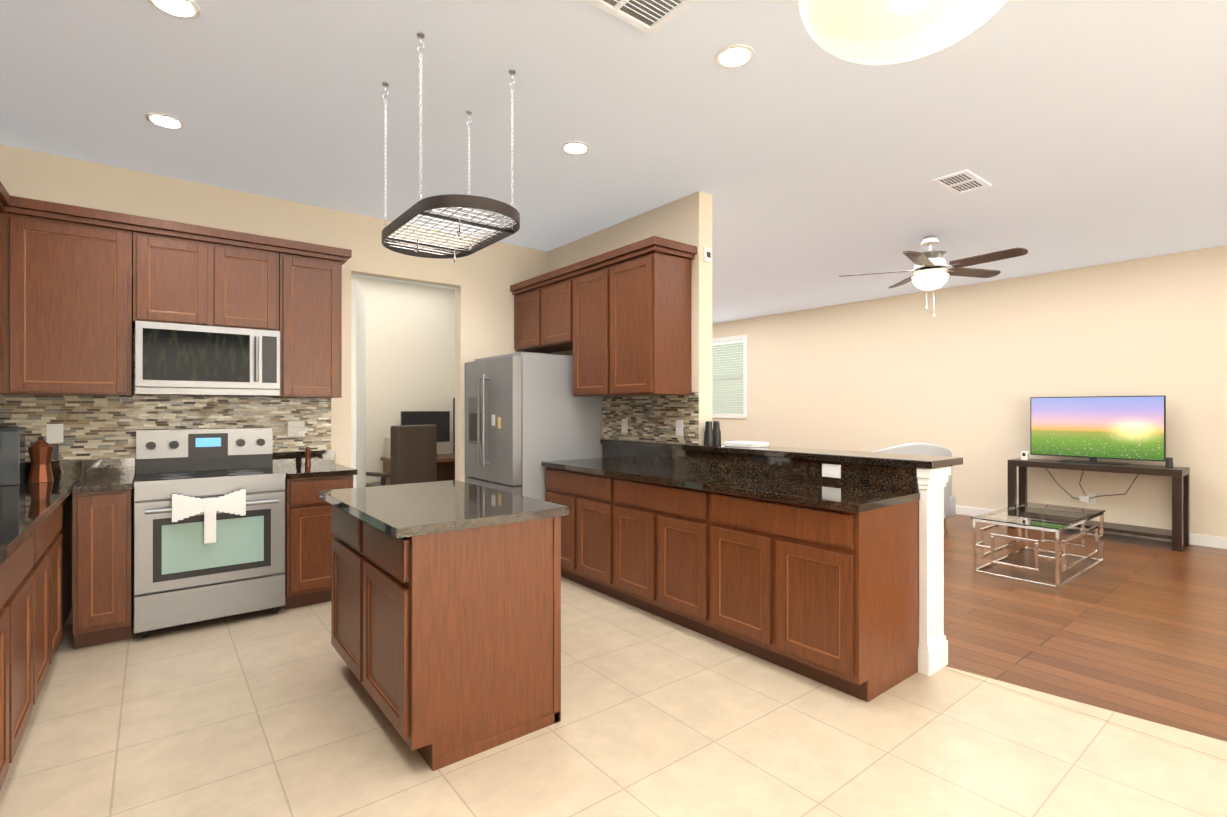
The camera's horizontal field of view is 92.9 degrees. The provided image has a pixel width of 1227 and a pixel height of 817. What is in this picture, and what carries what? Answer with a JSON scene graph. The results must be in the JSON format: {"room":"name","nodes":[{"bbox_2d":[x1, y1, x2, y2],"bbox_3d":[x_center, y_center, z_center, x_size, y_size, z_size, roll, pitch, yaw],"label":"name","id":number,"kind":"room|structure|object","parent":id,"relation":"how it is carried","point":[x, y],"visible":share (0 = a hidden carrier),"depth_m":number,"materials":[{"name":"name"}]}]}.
{"room":"kitchen","nodes":[
{"label":"kitchen","id":0,"kind":"room"},
{"bbox_2d":[0,144,547,624],"bbox_3d":[-2.237,-0.110,4.607,4.220,2.900,0.120,0,0,-38],"label":"wall","id":1,"kind":"structure","parent":0,"point":[484,280],"depth_m":4.60,"materials":[{"name":"beige paint"}]},
{"bbox_2d":[0,197,3,394],"bbox_3d":[-3.201,-0.597,2.718,0.355,1.030,0.895,0,0,-38],"label":"upper cabinet","id":2,"kind":"object","parent":1,"relation":"attached to","point":[1,198],"depth_m":3.21,"materials":[{"name":"brown wood"}]},
{"bbox_2d":[4,201,135,395],"bbox_3d":[-3.230,-0.596,3.468,0.568,1.030,0.428,0,0,-38],"label":"upper cabinet","id":3,"kind":"object","parent":1,"relation":"attached to","point":[83,290],"depth_m":3.36,"materials":[{"name":"brown wood"}]},
{"bbox_2d":[136,225,227,326],"bbox_3d":[-2.845,-0.822,3.819,0.464,0.578,0.355,0,0,-38],"label":"upper cabinet","id":4,"kind":"object","parent":1,"relation":"attached to","point":[182,276],"depth_m":3.69,"materials":[{"name":"brown wood"}]},
{"bbox_2d":[135,321,279,396],"bbox_3d":[-2.678,-0.306,3.867,0.760,0.437,0.476,0,0,-38],"label":"microwave","id":5,"kind":"object","parent":4,"relation":"attached to","point":[172,359],"visible":1,"depth_m":3.69,"materials":[{"name":"silver metal"}]},
{"bbox_2d":[228,237,283,332],"bbox_3d":[-2.595,-0.822,4.016,0.464,0.578,0.355,0,0,-38],"label":"upper cabinet","id":6,"kind":"object","parent":1,"relation":"attached to","point":[255,268],"depth_m":3.94,"materials":[{"name":"brown wood"}]},
{"bbox_2d":[272,245,343,397],"bbox_3d":[-2.253,-0.595,4.286,0.400,1.030,0.355,0,0,-38],"label":"upper cabinet","id":7,"kind":"object","parent":1,"relation":"attached to","point":[311,339],"depth_m":4.15,"materials":[{"name":"brown wood"}]},
{"bbox_2d":[351,279,365,487],"bbox_3d":[-2.266,0.135,5.191,0.336,2.388,0.839,0,0,-38],"label":"door","id":8,"kind":"structure","parent":1,"relation":"attached to","point":[358,380],"depth_m":4.95,"materials":[{"name":"white paint"}]},
{"bbox_2d":[351,275,450,482],"bbox_3d":[-2.933,-0.107,6.989,3.720,2.900,0.120,0,0,-38],"label":"wall","id":9,"kind":"structure","parent":0,"point":[410,346],"depth_m":7.17,"materials":[{"name":"beige paint"}]},
{"bbox_2d":[451,289,454,453],"bbox_3d":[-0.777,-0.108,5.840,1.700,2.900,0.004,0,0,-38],"label":"wall","id":10,"kind":"structure","parent":0,"point":[452,290],"depth_m":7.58,"materials":[{"name":"beige paint"}]},
{"bbox_2d":[0,577,1226,816],"bbox_3d":[0.325,1.367,1.265,4.340,0.060,8.540,0,0,-38],"label":"floor","id":11,"kind":"structure","parent":0,"point":[266,713],"depth_m":2.31,"materials":[{"name":"beige tile"}]},
{"bbox_2d":[0,460,81,789],"bbox_3d":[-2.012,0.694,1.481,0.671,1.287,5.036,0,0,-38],"label":"base cabinet","id":12,"kind":"object","parent":11,"relation":"on","point":[35,563],"depth_m":2.36,"materials":[{"name":"brown wood"}]},
{"bbox_2d":[0,424,25,485],"bbox_3d":[-3.426,0.244,3.158,0.306,0.356,0.320,0,0,-38],"label":"coffee maker","id":13,"kind":"object","parent":12,"relation":"on","point":[12,455],"visible":1,"depth_m":3.20,"materials":[{"name":"black"}]},
{"bbox_2d":[28,436,58,482],"bbox_3d":[-3.306,0.291,3.381,0.127,0.262,0.110,0,0,-38],"label":"moka pot","id":14,"kind":"object","parent":12,"relation":"on","point":[40,450],"visible":1,"depth_m":3.35,"materials":[{"name":"orange metal"}]},
{"bbox_2d":[134,428,285,637],"bbox_3d":[-2.592,0.740,3.756,0.762,1.200,0.737,0,0,-38],"label":"range","id":15,"kind":"object","parent":11,"relation":"on","point":[209,524],"visible":1,"depth_m":3.58,"materials":[{"name":"silver metal"}]},
{"bbox_2d":[72,450,357,648],"bbox_3d":[-2.552,0.831,3.852,1.459,1.018,0.647,0,0,-38],"label":"base cabinet","id":16,"kind":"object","parent":11,"relation":"on","point":[103,549],"depth_m":3.38,"materials":[{"name":"brown wood"}]},
{"bbox_2d":[305,447,310,466],"bbox_3d":[-2.241,0.352,4.273,0.044,0.143,0.044,0,0,-38],"label":"pepper mill","id":17,"kind":"object","parent":16,"relation":"on","point":[307,457],"visible":1,"depth_m":4.26,"materials":[{"name":"brown wood"}]},
{"bbox_2d":[319,480,569,770],"bbox_3d":[-0.852,0.880,2.751,0.735,0.916,1.210,0,0,-38],"label":"kitchen island","id":18,"kind":"object","parent":11,"relation":"on","point":[446,620],"visible":1,"depth_m":2.32,"materials":[{"name":"brown wood"}]},
{"bbox_2d":[465,352,601,500],"bbox_3d":[-0.744,0.449,5.120,0.935,1.785,0.895,0,0,-38],"label":"refrigerator","id":19,"kind":"object","parent":11,"relation":"on","point":[526,414],"visible":0.62,"depth_m":4.75,"materials":[{"name":"grey metal"}]},
{"bbox_2d":[545,467,608,595],"bbox_3d":[-0.046,0.901,4.514,0.610,0.880,0.880,0,0,-38],"label":"base cabinet","id":20,"kind":"object","parent":11,"relation":"on","point":[584,532],"depth_m":4.26,"materials":[{"name":"brown wood"}]},
{"bbox_2d":[609,475,704,634],"bbox_3d":[0.499,0.900,3.824,0.610,0.880,0.880,0,0,-38],"label":"base cabinet","id":21,"kind":"object","parent":11,"relation":"on","point":[657,531],"depth_m":3.63,"materials":[{"name":"brown wood"}]},
{"bbox_2d":[705,491,919,701],"bbox_3d":[1.046,0.899,3.131,0.610,0.880,0.886,0,0,-38],"label":"base cabinet","id":22,"kind":"object","parent":11,"relation":"on","point":[808,568],"depth_m":2.84,"materials":[{"name":"brown wood"}]},
{"bbox_2d":[541,459,916,510],"bbox_3d":[0.482,0.442,3.810,0.614,0.037,2.642,0,0,-38],"label":"countertop","id":23,"kind":"structure","parent":22,"relation":"on","point":[779,488],"depth_m":3.31,"materials":[{"name":"black stone"}]},
{"bbox_2d":[917,466,950,675],"bbox_3d":[1.650,0.821,2.999,0.242,1.036,0.067,0,0,-38],"label":"column","id":24,"kind":"structure","parent":11,"relation":"on","point":[933,650],"depth_m":2.96,"materials":[{"name":"white paint"}]},
{"bbox_2d":[0,0,1226,323],"bbox_3d":[0.470,-1.609,5.078,9.290,0.100,14.340,0,0,-38],"label":"ceiling","id":25,"kind":"structure","parent":0,"point":[1082,132],"depth_m":3.17,"materials":[{"name":"white paint"}]},
{"bbox_2d":[145,113,184,128],"bbox_3d":[-2.429,-1.555,3.158,0.170,0.010,0.170,0,0,-38],"label":"recessed light","id":26,"kind":"object","parent":25,"relation":"in","point":[165,120],"visible":1,"depth_m":3.15,"materials":[{"name":"white paint"}]},
{"bbox_2d":[147,0,199,19],"bbox_3d":[-1.696,-1.556,2.246,0.170,0.010,0.170,0,0,-38],"label":"recessed light","id":27,"kind":"object","parent":25,"relation":"in","point":[186,9],"visible":1,"depth_m":2.26,"materials":[{"name":"white paint"}]},
{"bbox_2d":[381,32,519,262],"bbox_3d":[-0.782,-1.154,2.750,0.460,0.814,0.910,0,0,-38],"label":"pot rack","id":28,"kind":"object","parent":25,"relation":"hanging from","point":[431,203],"visible":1,"depth_m":2.68,"materials":[{"name":"brown metal"}]},
{"bbox_2d":[561,141,589,154],"bbox_3d":[-0.227,-1.555,3.483,0.170,0.010,0.170,0,0,-38],"label":"recessed light","id":29,"kind":"object","parent":25,"relation":"in","point":[575,147],"visible":1,"depth_m":3.47,"materials":[{"name":"white paint"}]},
{"bbox_2d":[586,0,696,34],"bbox_3d":[0.089,-1.556,2.164,0.420,0.012,0.320,0,0,-38],"label":"ceiling vent","id":30,"kind":"object","parent":25,"relation":"in","point":[650,17],"visible":1,"depth_m":2.28,"materials":[{"name":"white metal"}]},
{"bbox_2d":[715,44,753,68],"bbox_3d":[0.536,-1.556,2.582,0.170,0.010,0.170,0,0,-38],"label":"recessed light","id":31,"kind":"object","parent":25,"relation":"in","point":[735,56],"visible":1,"depth_m":2.57,"materials":[{"name":"white paint"}]},
{"bbox_2d":[799,0,1007,64],"bbox_3d":[0.599,-1.154,1.178,0.430,0.817,0.430,0,0,-38],"label":"pendant light","id":32,"kind":"object","parent":25,"relation":"hanging from","point":[876,32],"visible":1,"depth_m":1.17,"materials":[{"name":"white glass"}]},
{"bbox_2d":[839,236,1027,316],"bbox_3d":[2.893,-1.196,5.247,1.476,0.724,1.446,0,0,-38],"label":"ceiling fan","id":33,"kind":"object","parent":25,"relation":"hanging from","point":[931,272],"visible":1,"depth_m":5.19,"materials":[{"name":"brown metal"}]},
{"bbox_2d":[931,169,990,194],"bbox_3d":[2.399,-1.553,4.015,0.420,0.012,0.220,0,0,-38],"label":"ceiling vent","id":34,"kind":"object","parent":25,"relation":"in","point":[962,182],"visible":1,"depth_m":4.00,"materials":[{"name":"white metal"}]},
{"bbox_2d":[548,191,711,457],"bbox_3d":[0.035,-0.109,5.022,0.140,2.900,2.045,0,0,-38],"label":"wall","id":35,"kind":"structure","parent":0,"point":[687,219],"depth_m":4.25,"materials":[{"name":"beige paint"}]},
{"bbox_2d":[512,285,563,352],"bbox_3d":[-0.629,-0.828,5.435,0.380,0.561,0.566,0,0,-38],"label":"upper cabinet","id":36,"kind":"object","parent":35,"relation":"attached to","point":[523,296],"depth_m":5.42,"materials":[{"name":"brown wood"}]},
{"bbox_2d":[532,269,571,348],"bbox_3d":[-0.369,-0.829,5.106,0.380,0.561,0.566,0,0,-38],"label":"upper cabinet","id":37,"kind":"object","parent":35,"relation":"attached to","point":[551,297],"depth_m":5.02,"materials":[{"name":"brown wood"}]},
{"bbox_2d":[564,261,599,396],"bbox_3d":[-0.041,-0.605,4.691,0.380,1.010,0.638,0,0,-38],"label":"upper cabinet","id":38,"kind":"object","parent":35,"relation":"attached to","point":[585,346],"depth_m":4.62,"materials":[{"name":"brown wood"}]},
{"bbox_2d":[600,245,695,396],"bbox_3d":[0.242,-0.605,4.333,0.380,1.010,0.565,0,0,-38],"label":"upper cabinet","id":39,"kind":"object","parent":35,"relation":"attached to","point":[645,292],"depth_m":4.15,"materials":[{"name":"brown wood"}]},
{"bbox_2d":[703,247,711,262],"bbox_3d":[0.681,-1.110,4.213,0.070,0.100,0.023,0,0,-38],"label":"thermostat","id":40,"kind":"object","parent":35,"relation":"attached to","point":[707,254],"visible":1,"depth_m":4.20,"materials":[{"name":"white paint"}]},
{"bbox_2d":[712,245,1226,537],"bbox_3d":[4.068,-0.106,7.918,0.120,2.900,14.340,0,0,-38],"label":"wall","id":41,"kind":"structure","parent":0,"point":[966,372],"depth_m":6.96,"materials":[{"name":"beige paint"}]},
{"bbox_2d":[712,334,746,417],"bbox_3d":[2.005,-0.553,10.463,0.084,1.450,1.020,0,0,-38],"label":"living room window","id":42,"kind":"structure","parent":41,"relation":"in","point":[729,378],"depth_m":10.37,"materials":[{"name":"white paint"}]},
{"bbox_2d":[956,505,1226,548],"bbox_3d":[4.014,1.289,7.874,0.017,0.110,14.100,0,0,-38],"label":"baseboard","id":43,"kind":"structure","parent":41,"relation":"attached to","point":[1208,541],"depth_m":5.88,"materials":[{"name":"white paint"}]},
{"bbox_2d":[1088,493,1095,503],"bbox_3d":[5.219,0.985,6.356,0.008,0.115,0.075,0,0,-38],"label":"electrical outlet plate","id":44,"kind":"object","parent":41,"relation":"attached to","point":[1093,500],"depth_m":6.35,"materials":[{"name":"white paint"}]},
{"bbox_2d":[944,514,1226,741],"bbox_3d":[2.173,1.373,6.419,4.950,0.060,14.340,0,0,-38],"label":"floor","id":45,"kind":"structure","parent":0,"point":[1134,627],"depth_m":3.63,"materials":[{"name":"brown wood"}]},
{"bbox_2d":[874,443,955,533],"bbox_3d":[3.140,0.853,6.615,1.266,0.980,1.200,0,0,-38],"label":"armchair","id":46,"kind":"object","parent":45,"relation":"on","point":[932,450],"visible":0.21,"depth_m":6.14,"materials":[{"name":"grey fabric"}]},
{"bbox_2d":[971,502,1104,588],"bbox_3d":[3.611,1.115,4.930,1.280,0.452,0.600,0,0,-38],"label":"coffee table","id":47,"kind":"object","parent":45,"relation":"on","point":[1043,518],"visible":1,"depth_m":4.75,"materials":[{"name":"silver glass"}]},
{"bbox_2d":[943,666,1226,760],"bbox_3d":[3.417,1.336,1.432,0.740,0.004,4.730,0,0,-38],"label":"threshold","id":48,"kind":"object","parent":45,"relation":"on","point":[1214,747],"depth_m":2.47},
{"bbox_2d":[1008,458,1189,551],"bbox_3d":[5.041,0.960,6.136,0.420,0.765,1.420,0,0,-38],"label":"console table","id":49,"kind":"object","parent":45,"relation":"on","point":[1178,534],"visible":0.73,"depth_m":5.77,"materials":[{"name":"brown wood"}]},
{"bbox_2d":[1021,451,1028,459],"bbox_3d":[4.617,0.529,6.541,0.065,0.093,0.060,0,0,-38],"label":"camera","id":50,"kind":"object","parent":49,"relation":"on","point":[1024,455],"visible":1,"depth_m":6.53,"materials":[{"name":"white paint"}]},
{"bbox_2d":[1046,468,1138,501],"bbox_3d":[5.150,0.834,6.286,0.104,0.357,0.806,0,0,-38],"label":"cable","id":51,"kind":"object","parent":49,"relation":"hanging from","point":[1082,498],"visible":0.88,"depth_m":6.33,"materials":[{"name":"black plastic"}]},
{"bbox_2d":[1030,395,1165,465],"bbox_3d":[5.072,0.224,6.162,0.220,0.703,1.120,0,0,-38],"label":"flat-screen tv","id":52,"kind":"object","parent":49,"relation":"on","point":[1093,428],"visible":1,"depth_m":6.11,"materials":[{"name":"black plastic"}]},
{"bbox_2d":[1165,457,1172,467],"bbox_3d":[5.373,0.524,5.635,0.058,0.100,0.060,0,0,-38],"label":"speaker","id":53,"kind":"object","parent":49,"relation":"on","point":[1169,462],"visible":0.98,"depth_m":5.62,"materials":[{"name":"black plastic"}]},
{"bbox_3d":[-2.210,1.372,6.169,3.840,0.060,2.300,0,0,-38],"label":"floor","id":54,"kind":"structure","parent":0,"visible":0},
{"bbox_2d":[380,454,454,480],"bbox_3d":[-2.023,0.964,7.183,1.450,0.760,0.660,0,0,-38],"label":"office desk","id":55,"kind":"object","parent":54,"relation":"on","point":[445,467],"visible":0.12,"depth_m":7.36,"materials":[{"name":"brown wood"}]},
{"bbox_2d":[385,437,389,457],"bbox_3d":[-2.633,0.463,6.931,0.120,0.239,0.180,0,0,-38],"label":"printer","id":56,"kind":"object","parent":55,"relation":"on","point":[387,447],"visible":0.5,"depth_m":6.88,"materials":[{"name":"beige plastic"}]},
{"bbox_2d":[401,411,449,455],"bbox_3d":[-2.292,0.308,7.112,0.600,0.549,0.200,0,0,-38],"label":"monitor","id":57,"kind":"object","parent":55,"relation":"on","point":[440,420],"visible":0.52,"depth_m":7.15,"materials":[{"name":"black plastic"}]},
{"bbox_2d":[453,398,454,453],"bbox_3d":[-1.968,0.223,7.445,0.120,0.719,0.120,0,0,-38],"label":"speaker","id":58,"kind":"object","parent":55,"relation":"on","point":[453,425],"visible":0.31,"depth_m":7.43},
{"bbox_3d":[-2.291,1.122,6.164,0.625,0.440,0.622,0,0,-38],"label":"chair base","id":59,"kind":"object","parent":54,"relation":"on","visible":0},
{"bbox_2d":[366,425,436,486],"bbox_3d":[-2.265,0.537,6.130,0.580,0.730,0.660,0,0,27],"label":"office chair","id":60,"kind":"object","parent":59,"relation":"on","point":[413,453],"visible":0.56,"depth_m":5.92,"materials":[{"name":"brown leather"}]},
{"bbox_3d":[-1.331,-0.115,-0.041,0.120,2.900,8.540,0,0,-38],"label":"wall","id":61,"kind":"structure","parent":0,"visible":0},
{"bbox_2d":[0,324,330,462],"bbox_3d":[-3.017,-0.110,3.910,2.069,0.900,0.007,0,0,-38],"label":"tile backsplash","id":62,"kind":"structure","parent":61,"relation":"attached to","point":[100,427],"depth_m":3.82,"materials":[{"name":"tile"}]},
{"bbox_2d":[46,424,62,442],"bbox_3d":[-3.426,0.152,3.576,0.075,0.115,0.008,0,0,-38],"label":"electrical outlet plate","id":63,"kind":"object","parent":62,"relation":"attached to","point":[55,432],"depth_m":3.57,"materials":[{"name":"white paint"}]},
{"bbox_2d":[288,421,304,436],"bbox_3d":[-2.391,0.153,4.393,0.115,0.115,0.008,0,0,-38],"label":"electrical outlet plate","id":64,"kind":"object","parent":62,"relation":"attached to","point":[295,428],"depth_m":4.39,"materials":[{"name":"white paint"}]},
{"bbox_2d":[602,392,698,444],"bbox_3d":[0.255,0.071,4.624,0.007,0.380,1.143,0,0,-38],"label":"tile backsplash","id":65,"kind":"structure","parent":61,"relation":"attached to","point":[650,418],"depth_m":4.55,"materials":[{"name":"tile"}]},
{"bbox_2d":[622,419,627,432],"bbox_3d":[0.091,0.143,4.818,0.008,0.115,0.075,0,0,-38],"label":"electrical outlet plate","id":66,"kind":"object","parent":65,"relation":"attached to","point":[624,421],"depth_m":4.81,"materials":[{"name":"white paint"}]},
{"bbox_2d":[676,420,682,435],"bbox_3d":[0.488,0.143,4.316,0.008,0.115,0.075,0,0,-38],"label":"electrical outlet plate","id":67,"kind":"object","parent":65,"relation":"attached to","point":[679,423],"depth_m":4.31,"materials":[{"name":"white paint"}]},
{"bbox_3d":[1.143,0.820,3.619,0.138,1.038,1.529,0,0,-38],"label":"wall","id":68,"kind":"structure","parent":0,"visible":0},
{"bbox_2d":[695,444,962,468],"bbox_3d":[1.220,0.280,3.625,0.370,0.038,1.613,0,0,-38],"label":"countertop","id":69,"kind":"structure","parent":68,"relation":"on","point":[908,460],"depth_m":3.31,"materials":[{"name":"stone"}]},
{"bbox_2d":[704,421,720,445],"bbox_3d":[0.709,0.176,4.168,0.150,0.170,0.072,0,0,-38],"label":"binoculars","id":70,"kind":"object","parent":69,"relation":"on","point":[712,437],"visible":1,"depth_m":4.13,"materials":[{"name":"black plastic"}]},
{"bbox_2d":[724,441,768,447],"bbox_3d":[0.915,0.246,4.013,0.190,0.030,0.240,0,0,-38],"label":"box","id":71,"kind":"object","parent":69,"relation":"on","point":[750,444],"visible":1,"depth_m":3.96,"materials":[{"name":"white paint"}]}
]}

